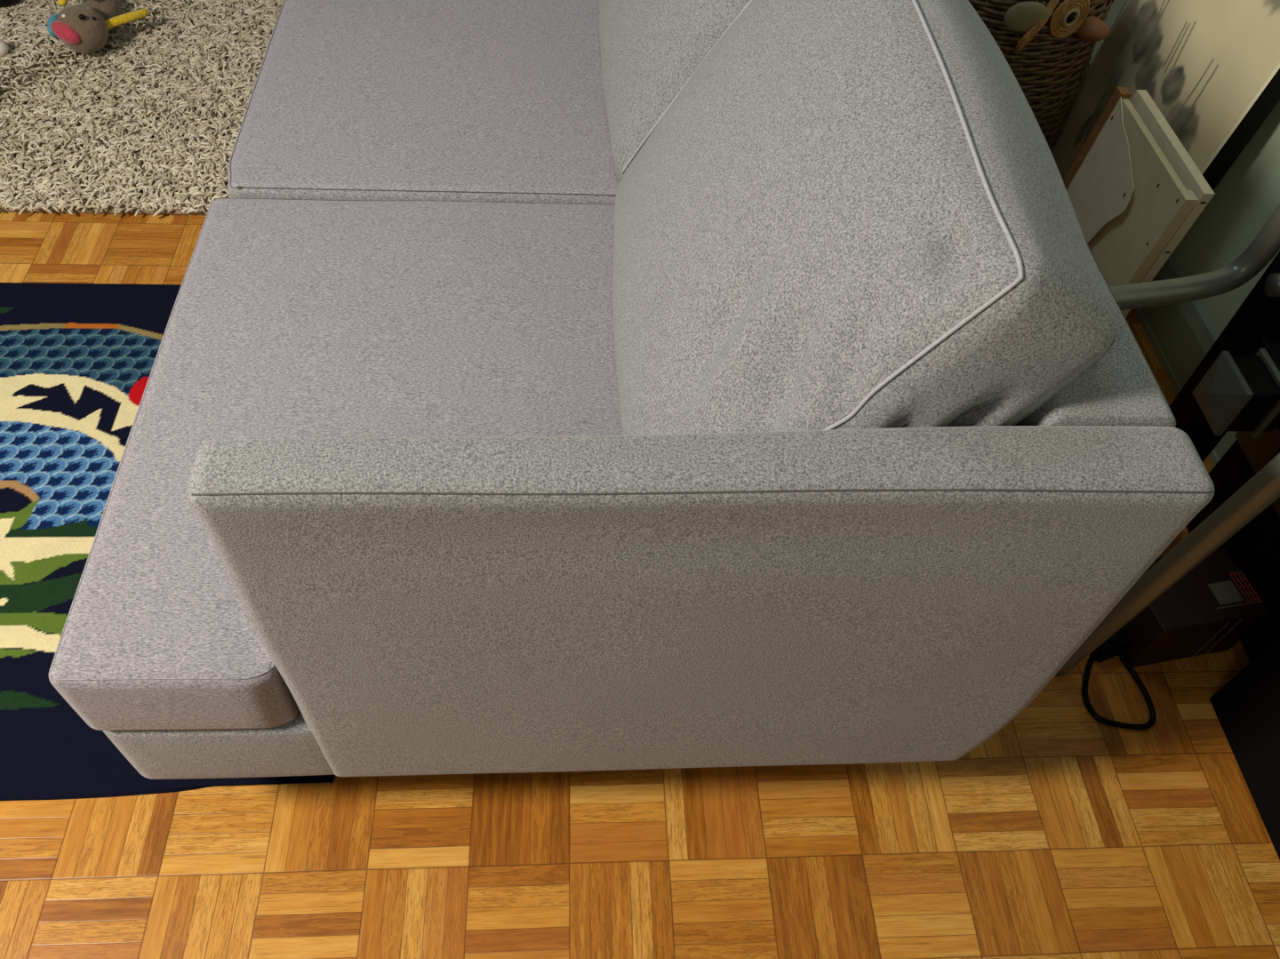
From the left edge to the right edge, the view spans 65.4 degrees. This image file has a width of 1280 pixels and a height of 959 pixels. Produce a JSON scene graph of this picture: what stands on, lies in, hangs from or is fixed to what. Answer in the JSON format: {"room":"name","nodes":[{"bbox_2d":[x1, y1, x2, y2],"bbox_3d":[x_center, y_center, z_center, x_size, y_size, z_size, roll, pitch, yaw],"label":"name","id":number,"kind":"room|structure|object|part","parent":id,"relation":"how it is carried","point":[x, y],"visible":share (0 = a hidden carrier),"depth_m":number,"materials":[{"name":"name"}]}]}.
{"room":"living room","nodes":[
{"label":"living room","id":0,"kind":"room"},
{"bbox_2d":[0,212,1279,958],"bbox_3d":[-0.973,-0.244,1.838,4.100,0.030,5.000,0,52,-4],"label":"floor","id":1,"kind":"structure","parent":0,"point":[1066,833],"depth_m":1.32,"materials":[{"name":"brown wood"}]},
{"bbox_2d":[0,0,283,216],"bbox_3d":[-1.229,-0.987,2.337,1.219,0.067,1.138,0,52,-5],"label":"shag rug","id":2,"kind":"object","parent":1,"relation":"on","point":[148,122],"visible":0.56,"depth_m":2.24,"materials":[{"name":"beige carpet"}]},
{"bbox_2d":[0,39,8,57],"bbox_3d":[-1.473,-0.982,2.266,0.068,0.044,0.052,0,52,-5],"label":"pebble","id":3,"kind":"object","parent":2,"relation":"on","point":[4,47],"visible":1,"depth_m":2.26,"materials":[{"name":"white stone"}]},
{"bbox_2d":[0,0,16,6],"bbox_3d":[-1.658,-1.267,2.430,0.436,0.127,0.304,0,52,-5],"label":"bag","id":4,"kind":"object","parent":2,"relation":"on","point":[3,3],"visible":1,"depth_m":2.38,"materials":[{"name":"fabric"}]},
{"bbox_2d":[47,0,149,54],"bbox_3d":[-1.288,-1.092,2.336,0.150,0.121,0.234,23,54,13],"label":"plush toy","id":5,"kind":"object","parent":2,"relation":"on","point":[84,28],"visible":1,"depth_m":2.29,"materials":[{"name":"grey fabric"}]},
{"bbox_3d":[-1.309,-1.120,2.306,0.082,0.041,0.027,-18,55,-17],"label":"leg","id":6,"kind":"part","parent":5,"relation":"part of","materials":[{"name":"yellow fabric"}]},
{"bbox_3d":[-1.218,-1.093,2.364,0.022,0.025,0.118,34,57,21],"label":"leg","id":7,"kind":"part","parent":5,"relation":"part of","materials":[{"name":"yellow fabric"}]},
{"bbox_2d":[0,282,334,800],"bbox_3d":[-1.366,0.022,1.573,1.880,0.009,1.012,0,52,-5],"label":"patterned rug","id":8,"kind":"object","parent":1,"relation":"on","point":[76,360],"visible":0.33,"depth_m":1.61,"materials":[{"name":"carpet"}]},
{"bbox_2d":[48,0,1214,779],"bbox_3d":[-0.101,-0.428,1.470,1.060,0.879,1.563,0,52,-5],"label":"sofa","id":9,"kind":"object","parent":1,"relation":"on","point":[535,386],"visible":1,"depth_m":1.00,"materials":[{"name":"grey fabric"}]},
{"bbox_3d":[-0.505,-0.295,1.607,0.264,0.144,1.555,0,52,-5],"label":"rail","id":10,"kind":"part","parent":9,"relation":"part of","materials":[{"name":"grey fabric"}]},
{"bbox_2d":[48,198,622,730],"bbox_3d":[-0.165,-0.072,1.292,0.902,0.152,0.783,0,52,-5],"label":"seat cushion","id":11,"kind":"object","parent":9,"relation":"on","point":[290,318],"depth_m":1.21,"materials":[{"name":"grey fabric"}]},
{"bbox_2d":[227,0,620,204],"bbox_3d":[-0.198,-0.655,1.742,0.892,0.153,0.699,0,52,-5],"label":"seat cushion","id":12,"kind":"object","parent":9,"relation":"on","point":[484,101],"depth_m":1.59,"materials":[{"name":"grey fabric"}]},
{"bbox_2d":[599,0,750,180],"bbox_3d":[0.149,-0.839,1.538,0.410,0.444,0.688,0,52,-5],"label":"cushion","id":13,"kind":"object","parent":9,"relation":"on","point":[649,50],"depth_m":1.44,"materials":[{"name":"grey fabric"}]},
{"bbox_3d":[0.048,0.156,1.030,0.835,0.576,0.087,0,52,-5],"label":"armrest","id":14,"kind":"part","parent":9,"relation":"part of","materials":[{"name":"grey fabric"}]},
{"bbox_2d":[612,0,1117,435],"bbox_3d":[0.183,-0.294,1.114,0.411,0.445,0.717,0,52,-5],"label":"cushion","id":15,"kind":"object","parent":9,"relation":"on","point":[839,214],"depth_m":0.90,"materials":[{"name":"grey fabric"}]},
{"bbox_3d":[0.362,-0.430,1.508,0.124,0.562,1.393,0,52,-5],"label":"backrest","id":16,"kind":"part","parent":9,"relation":"part of","materials":[{"name":"grey fabric"}]},
{"bbox_2d":[968,0,1114,151],"bbox_3d":[0.674,-0.876,2.024,0.457,0.651,0.459,-5,53,-8],"label":"basket","id":17,"kind":"object","parent":1,"relation":"on","point":[1071,28],"visible":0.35,"depth_m":1.81,"materials":[{"name":"wicker"}]},
{"bbox_2d":[1089,626,1131,663],"bbox_3d":[0.715,0.238,1.546,0.060,0.038,0.075,-17,55,-16],"label":"power adapter","id":18,"kind":"object","parent":1,"relation":"on","point":[1120,641],"visible":0.27,"depth_m":1.52,"materials":[{"name":"black plastic"}]},
{"bbox_2d":[1081,651,1155,729],"bbox_3d":[0.714,0.308,1.504,0.105,0.017,0.145,0,52,-5],"label":"power cable","id":19,"kind":"object","parent":1,"relation":"on","point":[1084,686],"visible":0.92,"depth_m":1.49,"materials":[{"name":"black rubber"}]},
{"bbox_2d":[1063,87,1198,286],"bbox_3d":[0.820,-0.429,1.818,0.062,0.436,0.316,0,52,-5],"label":"canvas","id":20,"kind":"object","parent":1,"relation":"on","point":[1128,201],"visible":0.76,"depth_m":1.71,"materials":[{"name":"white wood"}]},
{"bbox_3d":[0.820,-0.421,1.817,0.053,0.428,0.282,0,52,-5],"label":"panel","id":21,"kind":"part","parent":20,"relation":"part of","materials":[{"name":"wood"}]},
{"bbox_2d":[1051,0,1279,191],"bbox_3d":[0.974,-0.728,1.830,0.128,0.788,0.480,0,52,-5],"label":"painting","id":22,"kind":"object","parent":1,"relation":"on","point":[1211,68],"visible":0.48,"depth_m":1.74,"materials":[{"name":"paint"}]},
{"bbox_2d":[1055,203,1279,676],"bbox_3d":[0.728,-0.068,1.241,0.403,0.901,0.453,-11,54,-12],"label":"stand","id":23,"kind":"object","parent":1,"relation":"on","point":[1236,387],"visible":0.7,"depth_m":1.28,"materials":[{"name":"grey paint"}]},
{"bbox_2d":[1121,89,1215,317],"bbox_3d":[0.845,-0.425,1.813,0.061,0.441,0.297,0,52,-5],"label":"canvas","id":24,"kind":"object","parent":1,"relation":"on","point":[1164,135],"visible":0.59,"depth_m":1.64,"materials":[{"name":"fabric"}]},
{"bbox_2d":[1123,547,1268,667],"bbox_3d":[0.830,0.197,1.537,0.175,0.116,0.121,-7,53,-10],"label":"cardboard box","id":25,"kind":"object","parent":1,"relation":"on","point":[1213,606],"visible":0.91,"depth_m":1.49,"materials":[{"name":"brown cardboard"}]},
{"bbox_2d":[1185,428,1279,662],"bbox_3d":[1.008,0.001,1.397,0.120,0.600,0.335,0,52,-5],"label":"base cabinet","id":26,"kind":"object","parent":1,"relation":"on","point":[1254,548],"visible":0.38,"depth_m":1.53,"materials":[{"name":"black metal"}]},
{"bbox_3d":[0.954,-0.158,1.392,0.012,0.387,0.076,0,52,-5],"label":"door","id":27,"kind":"part","parent":26,"relation":"part of","materials":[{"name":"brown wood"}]},
{"bbox_3d":[0.962,-0.024,1.287,0.012,0.387,0.232,0,52,-5],"label":"door","id":28,"kind":"part","parent":26,"relation":"part of","materials":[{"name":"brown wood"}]},
{"bbox_2d":[1209,637,1279,859],"bbox_3d":[1.003,0.575,0.931,0.207,0.625,1.118,0,52,-5],"label":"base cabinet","id":29,"kind":"object","parent":1,"relation":"on","point":[1247,708],"visible":1,"depth_m":1.40,"materials":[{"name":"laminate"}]},
{"bbox_2d":[1042,0,1279,335],"bbox_3d":[1.156,-1.043,0.985,0.078,2.550,4.900,0,52,-5],"label":"wall","id":30,"kind":"structure","parent":0,"point":[1248,194],"depth_m":1.77,"materials":[{"name":"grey paint"}]},
{"bbox_2d":[987,27,1238,465],"bbox_3d":[1.036,-0.301,1.928,0.018,0.140,4.800,0,52,-5],"label":"baseboard","id":31,"kind":"structure","parent":30,"relation":"attached to","point":[1180,335],"depth_m":1.91,"materials":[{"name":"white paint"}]}
]}

